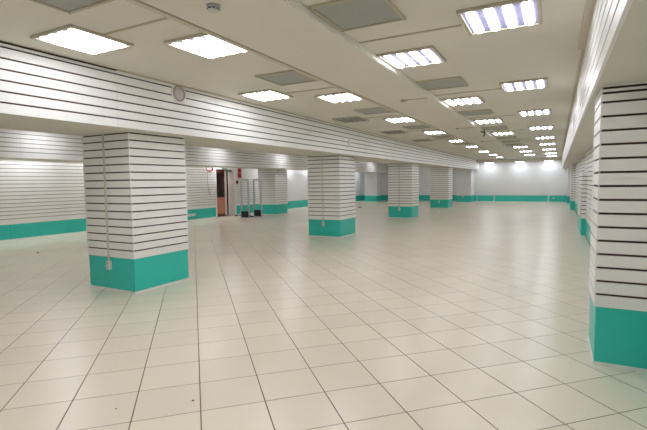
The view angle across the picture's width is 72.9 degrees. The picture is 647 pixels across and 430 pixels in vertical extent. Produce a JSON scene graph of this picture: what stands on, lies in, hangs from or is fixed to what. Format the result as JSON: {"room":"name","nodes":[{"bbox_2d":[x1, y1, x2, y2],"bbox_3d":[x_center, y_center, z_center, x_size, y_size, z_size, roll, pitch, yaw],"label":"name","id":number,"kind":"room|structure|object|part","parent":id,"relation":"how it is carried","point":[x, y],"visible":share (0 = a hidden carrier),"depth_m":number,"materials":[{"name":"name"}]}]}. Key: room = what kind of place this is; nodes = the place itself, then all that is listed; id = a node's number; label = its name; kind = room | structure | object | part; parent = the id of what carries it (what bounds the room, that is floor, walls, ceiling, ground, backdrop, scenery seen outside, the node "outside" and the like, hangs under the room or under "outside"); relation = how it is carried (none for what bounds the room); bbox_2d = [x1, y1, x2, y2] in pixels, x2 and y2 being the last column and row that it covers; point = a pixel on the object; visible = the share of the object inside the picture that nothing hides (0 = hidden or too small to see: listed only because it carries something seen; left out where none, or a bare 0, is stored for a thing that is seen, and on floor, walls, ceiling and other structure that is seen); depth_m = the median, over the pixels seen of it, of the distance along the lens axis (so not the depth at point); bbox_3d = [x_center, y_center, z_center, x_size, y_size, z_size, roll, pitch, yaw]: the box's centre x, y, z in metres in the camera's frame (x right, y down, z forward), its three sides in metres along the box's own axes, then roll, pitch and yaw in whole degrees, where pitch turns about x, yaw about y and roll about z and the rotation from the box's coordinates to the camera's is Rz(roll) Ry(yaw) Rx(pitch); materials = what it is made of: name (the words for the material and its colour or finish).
{"room":"empty retail store","nodes":[
{"label":"empty retail store","id":0,"kind":"room"},
{"bbox_2d":[0,160,364,224],"bbox_3d":[-5.356,-1.417,20.601,0.222,3.090,37.500,2,5,28],"label":"wall","id":1,"kind":"structure","parent":0,"point":[30,191],"depth_m":14.34,"materials":[{"name":"white paint"}]},
{"bbox_2d":[0,195,364,240],"bbox_3d":[-5.250,-0.115,20.651,0.024,0.482,37.500,2,5,28],"label":"baseboard","id":2,"kind":"structure","parent":1,"relation":"attached to","point":[49,228],"depth_m":14.38,"materials":[{"name":"teal laminate"}]},
{"bbox_2d":[215,168,236,216],"bbox_3d":[-4.860,-1.115,21.503,0.270,2.340,1.486,2,5,28],"label":"door","id":3,"kind":"structure","parent":1,"relation":"in","point":[225,179],"depth_m":21.51,"materials":[{"name":"white"}]},
{"bbox_3d":[-5.009,-1.455,21.180,0.010,1.170,0.550,2,5,28],"label":"glass pane","id":4,"kind":"part","parent":3,"relation":"part of","materials":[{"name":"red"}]},
{"bbox_3d":[-4.976,-0.456,21.290,0.013,0.780,0.670,2,5,28],"label":"panel","id":5,"kind":"part","parent":3,"relation":"part of","materials":[{"name":"brown wood"}]},
{"bbox_3d":[-4.598,-1.118,21.892,0.052,2.220,0.400,2,5,28],"label":"open door","id":6,"kind":"part","parent":3,"relation":"part of","materials":[{"name":"beige"}]},
{"bbox_2d":[0,0,585,159],"bbox_3d":[1.596,-2.848,16.796,16.200,0.150,37.900,2,5,28],"label":"ceiling","id":7,"kind":"structure","parent":0,"point":[549,49],"depth_m":5.36,"materials":[{"name":"beige paint"}]},
{"bbox_2d":[29,0,114,13],"bbox_3d":[-2.048,-1.703,3.319,0.650,0.026,0.670,2,5,28],"label":"ceiling panel","id":8,"kind":"object","parent":7,"relation":"attached to","point":[67,6],"visible":1,"depth_m":3.57,"materials":[{"name":"beige"}]},
{"bbox_2d":[37,0,103,10],"bbox_3d":[-2.048,-1.710,3.319,0.590,0.011,0.610,2,5,28],"label":"diffuser","id":9,"kind":"object","parent":8,"relation":"attached to","point":[61,5],"depth_m":3.57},
{"bbox_2d":[30,24,133,55],"bbox_3d":[-2.463,-1.776,4.498,0.660,0.046,0.690,2,5,28],"label":"ceiling light","id":10,"kind":"object","parent":7,"relation":"attached to","point":[70,36],"visible":1,"depth_m":4.41,"materials":[{"name":"beige plastic"}]},
{"bbox_2d":[103,17,167,35],"bbox_3d":[-1.757,-1.774,4.112,0.930,0.014,0.024,2,5,28],"label":"duct","id":11,"kind":"object","parent":7,"relation":"attached to","point":[165,18],"visible":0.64,"depth_m":4.10,"materials":[{"name":"beige metal"}]},
{"bbox_2d":[0,129,387,172],"bbox_3d":[-3.923,-2.534,19.749,1.400,0.774,37.500,2,5,28],"label":"beam","id":12,"kind":"structure","parent":7,"relation":"attached to","point":[15,145],"depth_m":16.12,"materials":[{"name":"beige paint"}]},
{"bbox_2d":[163,33,248,59],"bbox_3d":[-1.224,-1.809,4.723,0.660,0.046,0.690,2,5,28],"label":"ceiling light","id":13,"kind":"object","parent":7,"relation":"attached to","point":[203,45],"visible":0.9,"depth_m":4.66,"materials":[{"name":"beige plastic"}]},
{"bbox_2d":[0,41,476,159],"bbox_3d":[2.596,-2.686,15.598,0.035,0.020,36.300,2,5,28],"label":"trim","id":14,"kind":"structure","parent":7,"relation":"attached to","point":[0,41],"depth_m":6.31,"materials":[{"name":"beige paint"}]},
{"bbox_2d":[0,43,478,169],"bbox_3d":[2.247,-2.390,16.488,1.400,0.734,37.500,2,5,28],"label":"beam","id":15,"kind":"structure","parent":7,"relation":"attached to","point":[40,92],"depth_m":6.33,"materials":[{"name":"beige paint"}]},
{"bbox_2d":[171,85,185,103],"bbox_3d":[-2.180,-1.836,6.613,0.022,0.299,0.299,2,5,28],"label":"round speaker","id":16,"kind":"object","parent":15,"relation":"attached to","point":[178,93],"visible":0.97,"depth_m":6.59},
{"bbox_2d":[174,87,183,99],"bbox_3d":[-2.177,-1.835,6.612,0.015,0.195,0.195,2,5,28],"label":"grille","id":17,"kind":"object","parent":16,"relation":"attached to","point":[178,91],"depth_m":6.60,"materials":[{"name":"plastic"}]},
{"bbox_2d":[238,89,293,100],"bbox_3d":[-0.966,-2.013,7.407,0.660,0.046,0.690,2,5,28],"label":"ceiling light","id":18,"kind":"object","parent":7,"relation":"attached to","point":[267,94],"visible":1,"depth_m":7.31,"materials":[{"name":"beige plastic"}]},
{"bbox_2d":[255,70,317,85],"bbox_3d":[-0.510,-1.940,6.218,0.650,0.026,0.670,2,5,28],"label":"ceiling panel","id":19,"kind":"object","parent":7,"relation":"attached to","point":[289,77],"visible":0.93,"depth_m":6.20,"materials":[{"name":"beige"}]},
{"bbox_2d":[261,72,313,84],"bbox_3d":[-0.510,-1.947,6.217,0.590,0.011,0.610,2,5,28],"label":"diffuser","id":20,"kind":"object","parent":19,"relation":"attached to","point":[279,78],"depth_m":6.22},
{"bbox_2d":[287,87,334,93],"bbox_3d":[-0.196,-2.015,7.055,0.930,0.014,0.024,2,5,28],"label":"duct","id":21,"kind":"object","parent":7,"relation":"attached to","point":[327,87],"visible":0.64,"depth_m":7.05,"materials":[{"name":"grey metal"}]},
{"bbox_2d":[125,0,524,159],"bbox_3d":[4.917,-2.595,14.374,1.055,0.079,36.300,2,5,28],"label":"trim","id":22,"kind":"structure","parent":7,"relation":"attached to","point":[296,3],"depth_m":4.81,"materials":[{"name":"beige"}]},
{"bbox_2d":[139,0,523,158],"bbox_3d":[4.934,-2.602,14.364,0.985,0.065,36.300,2,5,28],"label":"ceiling band","id":23,"kind":"object","parent":7,"relation":"attached to","point":[277,29],"visible":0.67,"depth_m":4.79,"materials":[{"name":"beige paint"}]},
{"bbox_2d":[206,3,219,13],"bbox_3d":[-0.884,-1.653,3.511,0.109,0.054,0.109,2,5,28],"label":"smoke detector","id":24,"kind":"object","parent":23,"relation":"attached to","point":[213,8],"visible":1,"depth_m":3.48,"materials":[{"name":"white plastic"}]},
{"bbox_2d":[401,98,426,101],"bbox_3d":[1.574,-2.003,7.627,0.474,0.036,0.109,2,5,28],"label":"ceiling sensor","id":25,"kind":"object","parent":23,"relation":"attached to","point":[404,100],"visible":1,"depth_m":7.64,"materials":[{"name":"beige paint"}]},
{"bbox_2d":[314,92,363,102],"bbox_3d":[0.292,-2.049,7.658,0.660,0.046,0.690,2,5,28],"label":"ceiling light","id":26,"kind":"object","parent":7,"relation":"attached to","point":[339,96],"visible":0.96,"depth_m":7.57,"materials":[{"name":"beige plastic"}]},
{"bbox_2d":[332,116,368,122],"bbox_3d":[0.646,-2.260,10.425,0.660,0.046,0.690,2,5,28],"label":"ceiling panel","id":27,"kind":"object","parent":7,"relation":"attached to","point":[355,118],"visible":1,"depth_m":10.32,"materials":[{"name":"beige"}]},
{"bbox_2d":[308,0,406,31],"bbox_3d":[0.315,-1.774,3.853,0.650,0.026,0.670,2,5,28],"label":"ceiling panel","id":28,"kind":"object","parent":7,"relation":"attached to","point":[344,15],"visible":1,"depth_m":3.85,"materials":[{"name":"beige"}]},
{"bbox_2d":[354,107,392,114],"bbox_3d":[1.070,-2.184,9.196,0.650,0.026,0.670,2,5,28],"label":"ceiling panel","id":29,"kind":"object","parent":7,"relation":"attached to","point":[377,110],"visible":0.94,"depth_m":9.15,"materials":[{"name":"beige"}]},
{"bbox_2d":[358,108,390,113],"bbox_3d":[1.070,-2.190,9.195,0.590,0.011,0.610,2,5,28],"label":"diffuser","id":30,"kind":"object","parent":29,"relation":"attached to","point":[367,110],"depth_m":9.21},
{"bbox_2d":[380,130,407,134],"bbox_3d":[2.142,-2.491,13.244,0.660,0.046,0.690,2,5,28],"label":"ceiling panel","id":31,"kind":"object","parent":7,"relation":"attached to","point":[395,131],"visible":1,"depth_m":13.10,"materials":[{"name":"beige"}]},
{"bbox_2d":[383,116,413,122],"bbox_3d":[1.852,-2.283,10.513,0.660,0.046,0.690,2,5,28],"label":"ceiling light","id":32,"kind":"object","parent":7,"relation":"attached to","point":[394,119],"visible":0.88,"depth_m":10.43,"materials":[{"name":"beige plastic"}]},
{"bbox_2d":[359,24,461,43],"bbox_3d":[0.854,-1.833,4.447,1.070,0.014,0.024,2,5,28],"label":"duct","id":33,"kind":"object","parent":7,"relation":"attached to","point":[460,25],"visible":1,"depth_m":4.42,"materials":[{"name":"beige metal"}]},
{"bbox_2d":[376,45,445,68],"bbox_3d":[1.073,-1.881,5.281,0.660,0.046,0.690,2,5,28],"label":"ceiling light","id":34,"kind":"object","parent":7,"relation":"attached to","point":[426,55],"visible":1,"depth_m":5.19,"materials":[{"name":"beige plastic"}]},
{"bbox_2d":[402,125,430,129],"bbox_3d":[2.584,-2.417,12.051,0.650,0.026,0.670,2,5,28],"label":"ceiling panel","id":35,"kind":"object","parent":7,"relation":"attached to","point":[413,126],"visible":0.89,"depth_m":12.09,"materials":[{"name":"beige"}]},
{"bbox_2d":[406,126,429,128],"bbox_3d":[2.584,-2.424,12.050,0.590,0.011,0.610,2,5,28],"label":"diffuser","id":36,"kind":"object","parent":35,"relation":"attached to","point":[407,127],"depth_m":12.12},
{"bbox_2d":[410,139,432,141],"bbox_3d":[3.591,-2.714,15.975,0.660,0.046,0.690,2,5,28],"label":"ceiling panel","id":37,"kind":"object","parent":7,"relation":"attached to","point":[415,140],"visible":1,"depth_m":15.82,"materials":[{"name":"beige"}]},
{"bbox_2d":[422,130,442,133],"bbox_3d":[3.418,-2.515,13.343,0.660,0.046,0.690,2,5,28],"label":"ceiling light","id":38,"kind":"object","parent":7,"relation":"attached to","point":[435,131],"visible":0.84,"depth_m":13.21,"materials":[{"name":"beige plastic"}]},
{"bbox_2d":[416,76,468,90],"bbox_3d":[1.829,-2.007,6.708,0.650,0.026,0.670,2,5,28],"label":"ceiling panel","id":39,"kind":"object","parent":7,"relation":"attached to","point":[458,81],"visible":1,"depth_m":6.68,"materials":[{"name":"beige"}]},
{"bbox_2d":[420,78,465,89],"bbox_3d":[1.829,-2.014,6.707,0.590,0.011,0.610,2,5,28],"label":"diffuser","id":40,"kind":"object","parent":39,"relation":"attached to","point":[442,83],"depth_m":6.68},
{"bbox_2d":[432,135,454,138],"bbox_3d":[4.080,-2.648,14.870,0.650,0.026,0.670,2,5,28],"label":"ceiling panel","id":41,"kind":"object","parent":7,"relation":"attached to","point":[446,136],"visible":0.85,"depth_m":14.89,"materials":[{"name":"beige"}]},
{"bbox_2d":[447,139,461,141],"bbox_3d":[4.991,-2.752,16.230,0.660,0.046,0.690,2,5,28],"label":"ceiling light","id":42,"kind":"object","parent":7,"relation":"attached to","point":[455,140],"visible":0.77,"depth_m":16.16,"materials":[{"name":"beige plastic"}]},
{"bbox_2d":[452,143,469,144],"bbox_3d":[5.623,-2.886,17.778,0.650,0.026,0.670,2,5,28],"label":"ceiling panel","id":43,"kind":"object","parent":7,"relation":"attached to","point":[452,143],"visible":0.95,"depth_m":17.61,"materials":[{"name":"beige"}]},
{"bbox_2d":[441,95,484,105],"bbox_3d":[2.608,-2.116,8.160,0.660,0.046,0.690,2,5,28],"label":"ceiling light","id":44,"kind":"object","parent":7,"relation":"attached to","point":[477,99],"visible":1,"depth_m":8.06,"materials":[{"name":"beige plastic"}]},
{"bbox_2d":[435,88,500,95],"bbox_3d":[2.420,-2.075,7.399,1.070,0.014,0.024,2,5,28],"label":"duct","id":45,"kind":"object","parent":7,"relation":"attached to","point":[499,88],"visible":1,"depth_m":7.39,"materials":[{"name":"beige metal"}]},
{"bbox_2d":[459,109,494,115],"bbox_3d":[3.367,-2.245,9.607,0.650,0.026,0.670,2,5,28],"label":"ceiling panel","id":46,"kind":"object","parent":7,"relation":"attached to","point":[481,111],"visible":1,"depth_m":9.58,"materials":[{"name":"beige"}]},
{"bbox_2d":[472,118,503,123],"bbox_3d":[4.137,-2.347,10.974,0.660,0.046,0.690,2,5,28],"label":"ceiling light","id":47,"kind":"object","parent":7,"relation":"attached to","point":[491,120],"visible":1,"depth_m":10.86,"materials":[{"name":"beige plastic"}]},
{"bbox_2d":[468,115,513,118],"bbox_3d":[3.962,-2.313,10.307,1.070,0.014,0.024,2,5,28],"label":"duct","id":48,"kind":"object","parent":7,"relation":"attached to","point":[505,115],"visible":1,"depth_m":10.28,"materials":[{"name":"beige paint"}]},
{"bbox_2d":[482,126,508,130],"bbox_3d":[4.933,-2.486,12.558,0.650,0.026,0.670,2,5,28],"label":"ceiling panel","id":49,"kind":"object","parent":7,"relation":"attached to","point":[496,127],"visible":1,"depth_m":12.57,"materials":[{"name":"beige"}]},
{"bbox_2d":[484,127,506,129],"bbox_3d":[4.933,-2.493,12.558,0.590,0.011,0.610,2,5,28],"label":"diffuser","id":50,"kind":"object","parent":49,"relation":"attached to","point":[485,128],"depth_m":12.59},
{"bbox_2d":[456,0,542,35],"bbox_3d":[1.618,-1.791,3.989,0.660,0.046,0.690,2,5,28],"label":"ceiling light","id":51,"kind":"object","parent":7,"relation":"attached to","point":[509,14],"visible":1,"depth_m":3.92,"materials":[{"name":"beige plastic"}]},
{"bbox_2d":[491,131,514,134],"bbox_3d":[5.704,-2.586,13.890,0.660,0.046,0.690,2,5,28],"label":"ceiling light","id":52,"kind":"object","parent":7,"relation":"attached to","point":[506,132],"visible":1,"depth_m":13.73,"materials":[{"name":"beige plastic"}]},
{"bbox_2d":[496,136,516,138],"bbox_3d":[6.475,-2.724,15.466,0.650,0.026,0.670,2,5,28],"label":"ceiling panel","id":53,"kind":"object","parent":7,"relation":"attached to","point":[510,137],"visible":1,"depth_m":15.35,"materials":[{"name":"beige"}]},
{"bbox_2d":[501,140,520,142],"bbox_3d":[7.247,-2.843,16.920,0.650,0.026,0.670,2,5,28],"label":"ceiling panel","id":54,"kind":"object","parent":7,"relation":"attached to","point":[509,140],"visible":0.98,"depth_m":16.93,"materials":[{"name":"beige"}]},
{"bbox_2d":[477,157,561,162],"bbox_3d":[13.737,-3.870,30.871,5.410,0.230,1.200,2,5,28],"label":"bulkhead","id":55,"kind":"object","parent":7,"relation":"attached to","point":[536,159],"visible":0.86,"depth_m":30.38,"materials":[{"name":"beige paint"}]},
{"bbox_2d":[499,77,547,91],"bbox_3d":[3.146,-2.026,6.859,0.660,0.046,0.690,2,5,28],"label":"ceiling light","id":56,"kind":"object","parent":7,"relation":"attached to","point":[537,83],"visible":1,"depth_m":6.76,"materials":[{"name":"beige plastic"}]},
{"bbox_2d":[517,108,551,115],"bbox_3d":[4.664,-2.256,9.661,0.660,0.046,0.690,2,5,28],"label":"ceiling light","id":57,"kind":"object","parent":7,"relation":"attached to","point":[548,110],"visible":1,"depth_m":9.54,"materials":[{"name":"beige plastic"}]},
{"bbox_2d":[528,125,553,129],"bbox_3d":[6.215,-2.488,12.500,0.660,0.046,0.690,2,5,28],"label":"ceiling light","id":58,"kind":"object","parent":7,"relation":"attached to","point":[545,126],"visible":1,"depth_m":12.37,"materials":[{"name":"beige plastic"}]},
{"bbox_2d":[534,136,555,138],"bbox_3d":[7.822,-2.731,15.456,0.660,0.046,0.690,2,5,28],"label":"ceiling light","id":59,"kind":"object","parent":7,"relation":"attached to","point":[539,137],"visible":1,"depth_m":15.30,"materials":[{"name":"beige plastic"}]},
{"bbox_2d":[538,142,555,144],"bbox_3d":[9.342,-2.961,18.261,0.660,0.046,0.690,2,5,28],"label":"ceiling light","id":60,"kind":"object","parent":7,"relation":"attached to","point":[555,142],"visible":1,"depth_m":18.10,"materials":[{"name":"beige plastic"}]},
{"bbox_2d":[560,0,595,156],"bbox_3d":[7.305,-2.561,13.110,0.170,0.020,36.300,2,5,28],"label":"trim","id":61,"kind":"structure","parent":7,"relation":"attached to","point":[589,6],"depth_m":4.70,"materials":[{"name":"beige"}]},
{"bbox_2d":[562,0,646,167],"bbox_3d":[8.123,-2.235,13.383,1.166,0.734,37.500,2,5,28],"label":"beam","id":62,"kind":"structure","parent":7,"relation":"attached to","point":[615,53],"depth_m":3.16,"materials":[{"name":"beige paint"}]},
{"bbox_2d":[0,201,646,429],"bbox_3d":[1.638,0.368,17.037,16.200,0.120,37.900,2,5,28],"label":"floor","id":63,"kind":"structure","parent":0,"point":[465,315],"depth_m":4.63,"materials":[{"name":"beige tile"}]},
{"bbox_2d":[82,132,189,293],"bbox_3d":[-3.003,-0.068,7.054,1.068,2.360,1.123,2,5,28],"label":"column","id":64,"kind":"structure","parent":63,"relation":"on","point":[135,183],"depth_m":6.65,"materials":[{"name":"white"}]},
{"bbox_2d":[106,261,111,269],"bbox_3d":[-3.261,0.763,6.652,0.084,0.130,0.045,2,5,28],"label":"power socket","id":65,"kind":"object","parent":64,"relation":"attached to","point":[108,263],"depth_m":6.63,"materials":[{"name":"white plastic"}]},
{"bbox_3d":[-2.983,0.838,7.138,1.040,0.484,1.060,2,5,28],"label":"panel","id":66,"kind":"part","parent":64,"relation":"part of","materials":[{"name":"teal laminate"}]},
{"bbox_2d":[240,179,250,217],"bbox_3d":[-3.648,-0.770,20.315,0.530,1.797,0.170,2,5,28],"label":"security gate","id":67,"kind":"object","parent":63,"relation":"on","point":[244,214],"visible":1,"depth_m":20.28,"materials":[{"name":"grey plastic"}]},
{"bbox_2d":[253,179,262,216],"bbox_3d":[-3.162,-0.829,21.017,0.530,1.797,0.170,2,5,28],"label":"security gate","id":68,"kind":"object","parent":63,"relation":"on","point":[258,213],"visible":0.94,"depth_m":20.99,"materials":[{"name":"grey plastic"}]},
{"bbox_2d":[258,168,287,214],"bbox_3d":[-2.610,-1.217,22.600,1.068,2.320,1.088,2,5,28],"label":"column","id":69,"kind":"structure","parent":63,"relation":"on","point":[274,182],"depth_m":22.16,"materials":[{"name":"white paint"}]},
{"bbox_3d":[-2.598,-0.329,22.666,1.040,0.484,1.060,2,5,28],"label":"panel","id":70,"kind":"part","parent":69,"relation":"part of","materials":[{"name":"teal laminate"}]},
{"bbox_2d":[307,155,355,237],"bbox_3d":[0.248,-0.569,13.183,1.068,2.360,1.123,2,5,28],"label":"column","id":71,"kind":"structure","parent":63,"relation":"on","point":[330,179],"depth_m":12.76,"materials":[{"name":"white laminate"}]},
{"bbox_3d":[0.268,0.337,13.267,1.040,0.484,1.060,2,5,28],"label":"panel","id":72,"kind":"part","parent":71,"relation":"part of","materials":[{"name":"teal laminate"}]},
{"bbox_2d":[364,172,381,201],"bbox_3d":[3.966,-2.229,34.974,1.060,2.320,1.080,2,5,28],"label":"column","id":73,"kind":"structure","parent":63,"relation":"on","point":[373,180],"depth_m":34.54,"materials":[{"name":"white paint"}]},
{"bbox_3d":[3.978,-1.331,35.041,1.048,0.462,1.068,2,5,28],"label":"panel","id":74,"kind":"part","parent":73,"relation":"part of","materials":[{"name":"teal laminate"}]},
{"bbox_2d":[388,163,418,217],"bbox_3d":[3.548,-1.078,19.404,1.068,2.360,1.123,2,5,28],"label":"column","id":75,"kind":"structure","parent":63,"relation":"on","point":[403,187],"depth_m":18.97,"materials":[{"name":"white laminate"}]},
{"bbox_3d":[3.568,-0.172,19.487,1.040,0.484,1.060,2,5,28],"label":"panel","id":76,"kind":"part","parent":75,"relation":"part of","materials":[{"name":"teal laminate"}]},
{"bbox_2d":[430,167,452,207],"bbox_3d":[6.951,-1.603,25.818,1.068,2.360,1.123,2,5,28],"label":"column","id":77,"kind":"structure","parent":63,"relation":"on","point":[441,179],"depth_m":25.38,"materials":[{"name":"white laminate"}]},
{"bbox_3d":[6.971,-0.697,25.901,1.040,0.484,1.060,2,5,28],"label":"panel","id":78,"kind":"part","parent":77,"relation":"part of","materials":[{"name":"teal laminate"}]},
{"bbox_2d":[456,170,473,201],"bbox_3d":[10.530,-2.154,32.552,1.070,2.360,1.423,2,5,28],"label":"column","id":79,"kind":"structure","parent":63,"relation":"on","point":[464,178],"depth_m":31.99,"materials":[{"name":"white paint"}]},
{"bbox_3d":[10.552,-1.237,32.640,1.058,0.462,1.368,2,5,28],"label":"panel","id":80,"kind":"part","parent":79,"relation":"part of","materials":[{"name":"teal laminate"}]},
{"bbox_2d":[566,167,570,203],"bbox_3d":[16.368,-1.980,29.210,0.220,2.360,1.880,2,5,28],"label":"column","id":81,"kind":"structure","parent":63,"relation":"on","point":[568,168],"depth_m":28.43,"materials":[{"name":"white paint"}]},
{"bbox_2d":[588,82,646,372],"bbox_3d":[2.932,0.102,3.750,1.054,2.360,0.689,2,5,28],"label":"column","id":82,"kind":"structure","parent":63,"relation":"on","point":[617,338],"depth_m":3.62,"materials":[{"name":"white"}]},
{"bbox_3d":[2.950,1.010,3.815,1.042,0.484,0.665,2,5,28],"label":"panel","id":83,"kind":"part","parent":82,"relation":"part of","materials":[{"name":"teal laminate"}]},
{"bbox_2d":[382,161,566,199],"bbox_3d":[10.505,-2.587,33.457,15.800,3.090,0.150,2,5,28],"label":"wall","id":84,"kind":"structure","parent":0,"point":[540,177],"depth_m":31.66,"materials":[{"name":"white paint"}]},
{"bbox_2d":[382,195,565,201],"bbox_3d":[10.225,-1.289,33.613,15.180,0.486,0.024,2,5,28],"label":"baseboard","id":85,"kind":"structure","parent":84,"relation":"attached to","point":[481,198],"depth_m":31.81,"materials":[{"name":"teal laminate"}]},
{"bbox_2d":[575,147,594,225],"bbox_3d":[8.189,-0.695,13.475,0.342,2.360,37.500,2,5,28],"label":"wall","id":86,"kind":"structure","parent":0,"point":[585,164],"depth_m":11.60,"materials":[{"name":"white paint"}]},
{"bbox_2d":[570,164,575,210],"bbox_3d":[12.824,-1.433,22.532,0.198,2.360,1.100,2,5,28],"label":"pilaster","id":87,"kind":"object","parent":86,"relation":"attached to","point":[573,166],"visible":0.93,"depth_m":22.06,"materials":[{"name":"white paint"}]},
{"bbox_3d":[12.838,-0.520,22.599,0.193,0.472,1.090,2,5,28],"label":"panel","id":88,"kind":"part","parent":87,"relation":"part of","materials":[{"name":"teal laminate"}]},
{"bbox_2d":[577,172,587,235],"bbox_3d":[7.710,-0.364,12.956,0.244,1.790,1.908,2,5,28],"label":"pilaster","id":89,"kind":"object","parent":86,"relation":"attached to","point":[582,185],"visible":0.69,"depth_m":12.19,"materials":[{"name":"white"}]},
{"bbox_3d":[7.728,0.265,13.003,0.228,0.472,1.880,2,5,28],"label":"panel","id":90,"kind":"part","parent":89,"relation":"part of","materials":[{"name":"teal laminate"}]},
{"bbox_2d":[575,202,591,244],"bbox_3d":[7.646,0.318,12.710,0.140,0.468,35.500,2,5,28],"label":"baseboard","id":91,"kind":"structure","parent":86,"relation":"attached to","point":[588,227],"depth_m":11.55,"materials":[{"name":"teal laminate"}]}
]}

